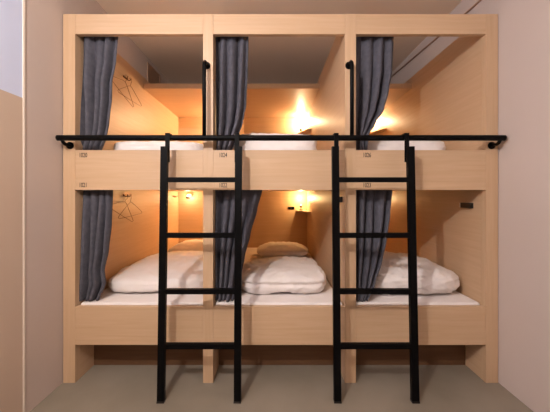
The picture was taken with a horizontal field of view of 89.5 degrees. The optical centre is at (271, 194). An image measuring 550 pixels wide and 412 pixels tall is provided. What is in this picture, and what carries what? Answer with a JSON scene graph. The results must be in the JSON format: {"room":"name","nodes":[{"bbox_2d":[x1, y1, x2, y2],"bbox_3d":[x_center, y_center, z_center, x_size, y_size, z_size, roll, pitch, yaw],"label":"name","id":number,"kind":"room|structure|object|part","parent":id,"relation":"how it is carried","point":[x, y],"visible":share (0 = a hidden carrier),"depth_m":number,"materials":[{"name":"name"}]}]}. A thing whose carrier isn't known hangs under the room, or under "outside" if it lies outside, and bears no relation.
{"room":"dormitory","nodes":[
{"label":"dormitory","id":0,"kind":"room"},
{"bbox_2d":[0,0,170,411],"bbox_3d":[-1.460,-0.247,-0.570,0.120,3.000,9.400,0,0,0],"label":"wall","id":1,"kind":"structure","parent":0,"point":[43,18],"depth_m":1.69,"materials":[{"name":"white paint"}]},
{"bbox_2d":[0,89,22,411],"bbox_3d":[-1.398,0.355,-1.796,0.004,1.797,6.708,0,0,0],"label":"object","id":2,"kind":"structure","parent":1,"relation":"attached to","point":[11,105],"depth_m":1.48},
{"bbox_2d":[22,0,24,411],"bbox_3d":[-1.397,-0.137,1.562,0.006,2.780,0.016,0,0,0],"label":"trim","id":3,"kind":"structure","parent":1,"relation":"attached to","point":[23,1],"depth_m":1.56,"materials":[{"name":"beige"}]},
{"bbox_2d":[147,62,159,83],"bbox_3d":[-1.393,-1.367,3.275,0.014,0.240,0.350,0,0,0],"label":"air vent","id":4,"kind":"object","parent":1,"relation":"in","point":[153,76],"visible":0.66,"depth_m":3.23,"materials":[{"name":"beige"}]},
{"bbox_2d":[149,66,159,83],"bbox_3d":[-1.394,-1.365,3.275,0.008,0.191,0.310,0,0,0],"label":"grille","id":5,"kind":"object","parent":4,"relation":"attached to","point":[154,77],"depth_m":3.26,"materials":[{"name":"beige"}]},
{"bbox_2d":[96,0,461,83],"bbox_3d":[0.057,-1.607,-0.570,3.213,0.120,9.460,0,0,0],"label":"ceiling","id":6,"kind":"structure","parent":0,"point":[271,60],"depth_m":2.81,"materials":[{"name":"white paint"}]},
{"bbox_2d":[30,365,532,411],"bbox_3d":[0.057,1.303,-0.570,3.213,0.100,9.460,0,0,0],"label":"floor","id":7,"kind":"structure","parent":0,"point":[103,388],"depth_m":1.76,"materials":[{"name":"grey concrete"}]},
{"bbox_2d":[55,14,506,382],"bbox_3d":[0.057,0.023,2.837,2.900,2.460,2.156,0,0,0],"label":"bunk bed","id":8,"kind":"object","parent":7,"relation":"on","point":[452,100],"visible":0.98,"depth_m":1.85,"materials":[{"name":"birch grain"},{"name":"deep birch grain"},{"name":"black metal"}]},
{"bbox_3d":[-1.353,0.023,1.871,0.080,2.460,0.042,0,0,0],"label":"post","id":9,"kind":"part","parent":8,"relation":"part of","materials":[{"name":"brown wood"}]},
{"bbox_2d":[79,190,112,301],"bbox_3d":[-1.225,0.335,1.926,0.230,0.794,0.073,0,0,0],"label":"curtain","id":10,"kind":"object","parent":8,"relation":"hanging from","point":[96,229],"visible":0.96,"depth_m":1.91,"materials":[{"name":"fabric"}]},
{"bbox_2d":[80,37,117,149],"bbox_3d":[-1.199,-0.721,1.928,0.274,0.852,0.076,0,0,0],"label":"curtain","id":11,"kind":"object","parent":8,"relation":"hanging from","point":[100,53],"visible":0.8,"depth_m":1.91,"materials":[{"name":"fabric"}]},
{"bbox_3d":[-1.353,0.023,2.904,0.080,2.460,2.022,0,0,0],"label":"panel","id":12,"kind":"part","parent":8,"relation":"part of","materials":[{"name":"brown wood"}]},
{"bbox_2d":[81,288,202,304],"bbox_3d":[-0.886,0.847,2.885,0.837,0.227,1.999,0,0,0],"label":"mattress","id":13,"kind":"object","parent":8,"relation":"on","point":[108,297],"visible":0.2,"depth_m":1.95,"materials":[{"name":"white fabric"}]},
{"bbox_2d":[108,250,202,292],"bbox_3d":[-0.876,0.649,2.571,0.839,0.167,1.122,0,0,0],"label":"duvet","id":14,"kind":"object","parent":13,"relation":"on","point":[184,268],"visible":0.63,"depth_m":2.13,"materials":[{"name":"white fabric"}]},
{"bbox_2d":[168,239,202,251],"bbox_3d":[-0.900,0.636,3.325,0.607,0.193,0.422,0,0,0],"label":"pillow","id":15,"kind":"object","parent":13,"relation":"on","point":[194,244],"visible":0.46,"depth_m":3.17,"materials":[{"name":"white fabric"}]},
{"bbox_3d":[-0.886,-0.074,3.905,0.852,2.130,0.020,0,0,0],"label":"panel","id":16,"kind":"part","parent":8,"relation":"part of","materials":[{"name":"brown wood"}]},
{"bbox_2d":[156,133,241,403],"bbox_3d":[-0.441,0.431,1.736,0.508,1.646,0.138,0,0,0],"label":"ladder","id":17,"kind":"object","parent":8,"relation":"attached to","point":[164,235],"visible":0.95,"depth_m":1.70,"materials":[{"name":"black metal"}]},
{"bbox_3d":[-0.426,0.023,1.871,0.067,2.460,0.042,0,0,0],"label":"post","id":18,"kind":"part","parent":8,"relation":"part of","materials":[{"name":"brown wood"}]},
{"bbox_3d":[-0.426,0.023,2.904,0.067,2.460,2.022,0,0,0],"label":"panel","id":19,"kind":"part","parent":8,"relation":"part of","materials":[{"name":"brown wood"}]},
{"bbox_2d":[215,37,248,149],"bbox_3d":[-0.277,-0.721,1.926,0.230,0.852,0.073,0,0,0],"label":"curtain","id":20,"kind":"object","parent":8,"relation":"hanging from","point":[231,52],"visible":0.89,"depth_m":1.92,"materials":[{"name":"fabric"}]},
{"bbox_2d":[215,190,261,301],"bbox_3d":[-0.231,0.335,1.927,0.324,0.793,0.076,0,0,0],"label":"curtain","id":21,"kind":"object","parent":8,"relation":"hanging from","point":[224,199],"visible":0.7,"depth_m":1.91,"materials":[{"name":"fabric"}]},
{"bbox_3d":[0.047,-0.074,3.905,0.879,2.130,0.020,0,0,0],"label":"panel","id":22,"kind":"part","parent":8,"relation":"part of","materials":[{"name":"brown wood"}]},
{"bbox_2d":[216,248,341,304],"bbox_3d":[0.047,0.847,2.885,0.864,0.227,1.999,0,0,0],"label":"mattress","id":23,"kind":"object","parent":8,"relation":"on","point":[325,297],"visible":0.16,"depth_m":1.99,"materials":[{"name":"white fabric"}]},
{"bbox_2d":[257,242,307,256],"bbox_3d":[0.125,0.649,3.313,0.610,0.167,0.396,0,0,0],"label":"pillow","id":24,"kind":"object","parent":23,"relation":"on","point":[270,249],"visible":0.98,"depth_m":3.15,"materials":[{"name":"white fabric"}]},
{"bbox_2d":[242,256,325,294],"bbox_3d":[0.081,0.646,2.346,0.690,0.172,0.704,0,0,0],"label":"duvet","id":25,"kind":"object","parent":23,"relation":"on","point":[267,275],"visible":0.94,"depth_m":2.06,"materials":[{"name":"white fabric"}]},
{"bbox_3d":[0.058,-0.366,1.778,2.864,0.037,0.037,0,0,0],"label":"guard rail","id":26,"kind":"part","parent":8,"relation":"part of","materials":[{"name":"black metal"}]},
{"bbox_2d":[296,210,310,212],"bbox_3d":[0.411,0.217,3.675,0.149,0.018,0.438,0,0,0],"label":"corner shelf","id":27,"kind":"object","parent":8,"relation":"attached to","point":[303,211],"visible":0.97,"depth_m":3.63,"materials":[{"name":"brown wood"}]},
{"bbox_2d":[297,128,310,134],"bbox_3d":[0.411,-0.823,3.675,0.149,0.018,0.438,0,0,0],"label":"corner shelf","id":28,"kind":"object","parent":8,"relation":"attached to","point":[305,132],"visible":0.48,"depth_m":3.61,"materials":[{"name":"brown wood"}]},
{"bbox_3d":[0.523,0.023,2.904,0.073,2.460,2.022,0,0,0],"label":"panel","id":29,"kind":"part","parent":8,"relation":"part of","materials":[{"name":"brown wood"}]},
{"bbox_3d":[0.523,0.023,1.871,0.073,2.460,0.042,0,0,0],"label":"post","id":30,"kind":"part","parent":8,"relation":"part of","materials":[{"name":"brown wood"}]},
{"bbox_2d":[356,190,391,301],"bbox_3d":[0.699,0.334,1.928,0.269,0.791,0.076,0,0,0],"label":"curtain","id":31,"kind":"object","parent":8,"relation":"hanging from","point":[373,207],"visible":0.84,"depth_m":1.91,"materials":[{"name":"fabric"}]},
{"bbox_2d":[356,37,393,149],"bbox_3d":[0.706,-0.721,1.928,0.285,0.852,0.076,0,0,0],"label":"curtain","id":32,"kind":"object","parent":8,"relation":"hanging from","point":[374,55],"visible":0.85,"depth_m":1.91,"materials":[{"name":"fabric"}]},
{"bbox_2d":[331,133,419,403],"bbox_3d":[0.631,0.431,1.736,0.515,1.646,0.138,0,0,0],"label":"ladder","id":33,"kind":"object","parent":8,"relation":"attached to","point":[409,151],"visible":0.93,"depth_m":1.70,"materials":[{"name":"black metal"}]},
{"bbox_2d":[369,128,385,134],"bbox_3d":[1.351,-0.823,3.675,0.149,0.018,0.438,0,0,0],"label":"corner shelf","id":34,"kind":"object","parent":8,"relation":"attached to","point":[377,132],"visible":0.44,"depth_m":3.61,"materials":[{"name":"brown wood"}]},
{"bbox_2d":[356,290,479,304],"bbox_3d":[0.994,0.847,2.885,0.851,0.227,1.999,0,0,0],"label":"mattress","id":35,"kind":"object","parent":8,"relation":"on","point":[454,298],"visible":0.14,"depth_m":1.95,"materials":[{"name":"white fabric"}]},
{"bbox_2d":[374,251,459,294],"bbox_3d":[1.058,0.613,2.326,0.729,0.239,0.750,0,0,0],"label":"duvet","id":36,"kind":"object","parent":35,"relation":"on","point":[432,278],"visible":0.6,"depth_m":2.00,"materials":[{"name":"white fabric"}]},
{"bbox_3d":[1.467,0.023,2.904,0.080,2.460,2.022,0,0,0],"label":"panel","id":37,"kind":"part","parent":8,"relation":"part of","materials":[{"name":"brown wood"}]},
{"bbox_2d":[459,203,472,207],"bbox_3d":[1.413,0.075,2.019,0.028,0.038,0.108,0,0,0],"label":"power socket","id":38,"kind":"object","parent":8,"relation":"attached to","point":[461,205],"visible":1,"depth_m":2.00,"materials":[{"name":"black plastic"}]},
{"bbox_3d":[1.467,0.023,1.871,0.080,2.460,0.042,0,0,0],"label":"post","id":39,"kind":"part","parent":8,"relation":"part of","materials":[{"name":"brown wood"}]},
{"bbox_3d":[-0.886,-0.187,2.886,0.837,0.209,1.999,0,0,0],"label":"mattress","id":40,"kind":"object","parent":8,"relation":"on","visible":0},
{"bbox_2d":[114,141,202,149],"bbox_3d":[-0.855,-0.358,2.682,0.794,0.130,1.357,0,0,0],"label":"duvet","id":41,"kind":"object","parent":40,"relation":"on","point":[126,145],"visible":0.16,"depth_m":2.02,"materials":[{"name":"white fabric"}]},
{"bbox_3d":[0.047,-0.187,2.886,0.864,0.209,1.999,0,0,0],"label":"mattress","id":42,"kind":"object","parent":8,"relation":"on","visible":0},
{"bbox_2d":[234,133,316,149],"bbox_3d":[0.028,-0.386,2.326,0.666,0.187,0.560,0,0,0],"label":"duvet","id":43,"kind":"object","parent":42,"relation":"on","point":[246,145],"visible":0.3,"depth_m":2.05,"materials":[{"name":"white fabric"}]},
{"bbox_3d":[0.994,-0.187,2.886,0.851,0.209,1.999,0,0,0],"label":"mattress","id":44,"kind":"object","parent":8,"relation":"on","visible":0},
{"bbox_2d":[368,141,445,149],"bbox_3d":[1.004,-0.363,2.351,0.700,0.142,0.616,0,0,0],"label":"duvet","id":45,"kind":"object","parent":44,"relation":"on","point":[372,145],"visible":0.24,"depth_m":2.06,"materials":[{"name":"white fabric"}]},
{"bbox_2d":[390,0,549,411],"bbox_3d":[1.573,-0.247,-0.570,0.120,3.000,9.400,0,0,0],"label":"wall","id":46,"kind":"structure","parent":0,"point":[523,25],"depth_m":1.68,"materials":[{"name":"paint"}]},
{"bbox_2d":[391,0,480,76],"bbox_3d":[1.505,-1.457,2.730,0.015,0.144,2.561,0,0,0],"label":"trim","id":47,"kind":"structure","parent":46,"relation":"attached to","point":[478,1],"depth_m":2.69,"materials":[{"name":"beige"}]},
{"bbox_3d":[-1.291,0.006,2.480,0.043,0.025,0.070,0,0,0],"label":"coat hook","id":48,"kind":"object","parent":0,"visible":0},
{"bbox_2d":[114,194,132,221],"bbox_3d":[-1.288,0.117,2.381,0.004,0.258,0.350,0,0,3],"label":"hanger","id":49,"kind":"object","parent":48,"relation":"hanging from","point":[125,194],"visible":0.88,"depth_m":2.44,"materials":[{"name":"brown metal"}]},
{"bbox_2d":[119,195,141,218],"bbox_3d":[-1.277,0.095,2.513,0.004,0.211,0.423,0,0,0],"label":"hanger","id":50,"kind":"object","parent":48,"relation":"hanging from","point":[129,195],"visible":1,"depth_m":2.52,"materials":[{"name":"brown metal"}]},
{"bbox_3d":[-1.291,-1.042,2.480,0.043,0.025,0.070,0,0,0],"label":"coat hook","id":51,"kind":"object","parent":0,"visible":0},
{"bbox_2d":[113,76,133,106],"bbox_3d":[-1.287,-0.932,2.387,0.004,0.254,0.356,0,0,3],"label":"hanger","id":52,"kind":"object","parent":51,"relation":"hanging from","point":[113,76],"visible":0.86,"depth_m":2.43,"materials":[{"name":"brown metal"}]},
{"bbox_2d":[118,78,141,105],"bbox_3d":[-1.277,-0.956,2.508,0.004,0.205,0.424,0,0,0],"label":"hanger","id":53,"kind":"object","parent":51,"relation":"hanging from","point":[129,78],"visible":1,"depth_m":2.52,"materials":[{"name":"brown metal"}]}
]}

